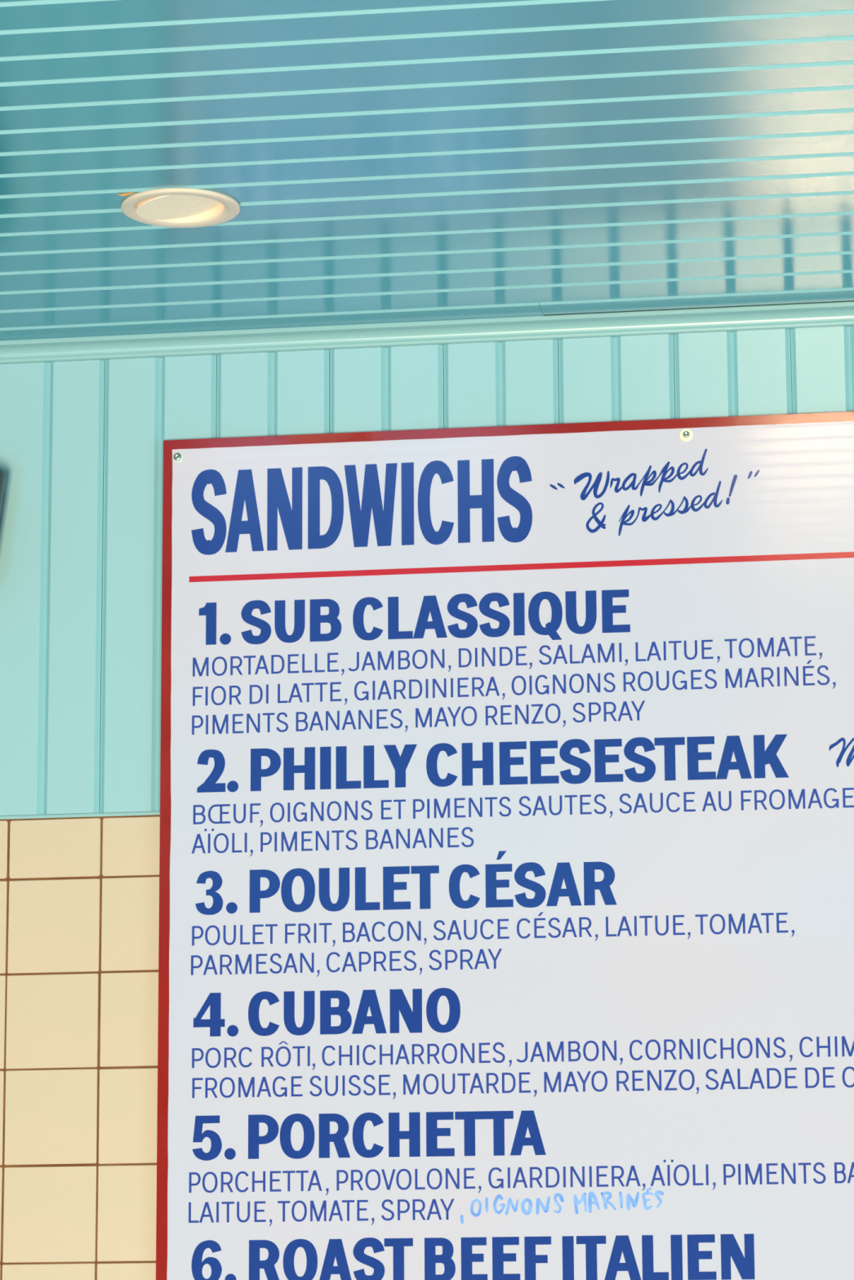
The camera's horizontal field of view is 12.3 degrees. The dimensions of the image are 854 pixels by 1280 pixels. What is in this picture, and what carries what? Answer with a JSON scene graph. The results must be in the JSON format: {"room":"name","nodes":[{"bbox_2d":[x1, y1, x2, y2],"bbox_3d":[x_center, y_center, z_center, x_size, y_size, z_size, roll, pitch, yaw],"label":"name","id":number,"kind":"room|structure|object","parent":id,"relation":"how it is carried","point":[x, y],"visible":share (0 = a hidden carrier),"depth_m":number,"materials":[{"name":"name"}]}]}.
{"room":"eatery","nodes":[
{"label":"eatery","id":0,"kind":"room"},
{"bbox_2d":[0,0,853,340],"bbox_3d":[-0.279,-1.002,1.690,6.600,0.060,6.020,-2,-12,8],"label":"ceiling","id":1,"kind":"structure","parent":0,"point":[382,161],"depth_m":4.00,"materials":[{"name":"teal"}]},
{"bbox_2d":[118,187,239,227],"bbox_3d":[-0.258,-0.467,4.165,0.125,0.041,0.125,-2,-12,8],"label":"recessed light","id":2,"kind":"object","parent":1,"relation":"in","point":[171,207],"visible":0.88,"depth_m":4.17,"materials":[{"name":"beige"}]},
{"bbox_2d":[0,326,853,1279],"bbox_3d":[0.166,1.034,4.347,6.600,2.960,0.120,-2,-12,8],"label":"wall","id":3,"kind":"structure","parent":0,"point":[82,442],"depth_m":4.56,"materials":[{"name":"teal wood"}]},
{"bbox_2d":[0,469,5,513],"bbox_3d":[-0.535,-0.126,4.573,0.101,0.133,0.112,-2,-12,8],"label":"canister","id":4,"kind":"object","parent":3,"relation":"attached to","point":[2,475],"visible":1,"depth_m":4.57,"materials":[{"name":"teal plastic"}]},
{"bbox_2d":[0,811,159,819],"bbox_3d":[0.153,0.182,4.468,6.600,0.004,0.011,-2,-12,8],"label":"trim","id":5,"kind":"structure","parent":3,"relation":"attached to","point":[145,813],"depth_m":4.54,"materials":[{"name":"teal paint"}]},
{"bbox_2d":[0,301,853,364],"bbox_3d":[0.149,-0.358,4.571,6.600,0.023,0.031,-2,-12,8],"label":"trim","id":6,"kind":"structure","parent":3,"relation":"attached to","point":[788,317],"depth_m":4.59,"materials":[{"name":"teal paint"}]},
{"bbox_2d":[155,411,853,1279],"bbox_3d":[0.298,0.346,4.401,1.213,1.220,0.016,-2,-12,8],"label":"menu sign","id":7,"kind":"object","parent":3,"relation":"attached to","point":[506,842],"visible":1,"depth_m":4.45,"materials":[{"name":"white plastic"}]},
{"bbox_2d":[172,452,182,462],"bbox_3d":[-0.288,-0.211,4.599,0.013,0.013,0.002,-2,-12,8],"label":"screw","id":8,"kind":"object","parent":7,"relation":"in","point":[177,457],"depth_m":4.60,"materials":[{"name":"grey metal"}]},
{"bbox_2d":[680,428,693,441],"bbox_3d":[0.295,-0.233,4.517,0.015,0.015,0.002,-2,-12,8],"label":"screw","id":9,"kind":"object","parent":7,"relation":"in","point":[686,434],"depth_m":4.52,"materials":[{"name":"silver metal"}]}
]}

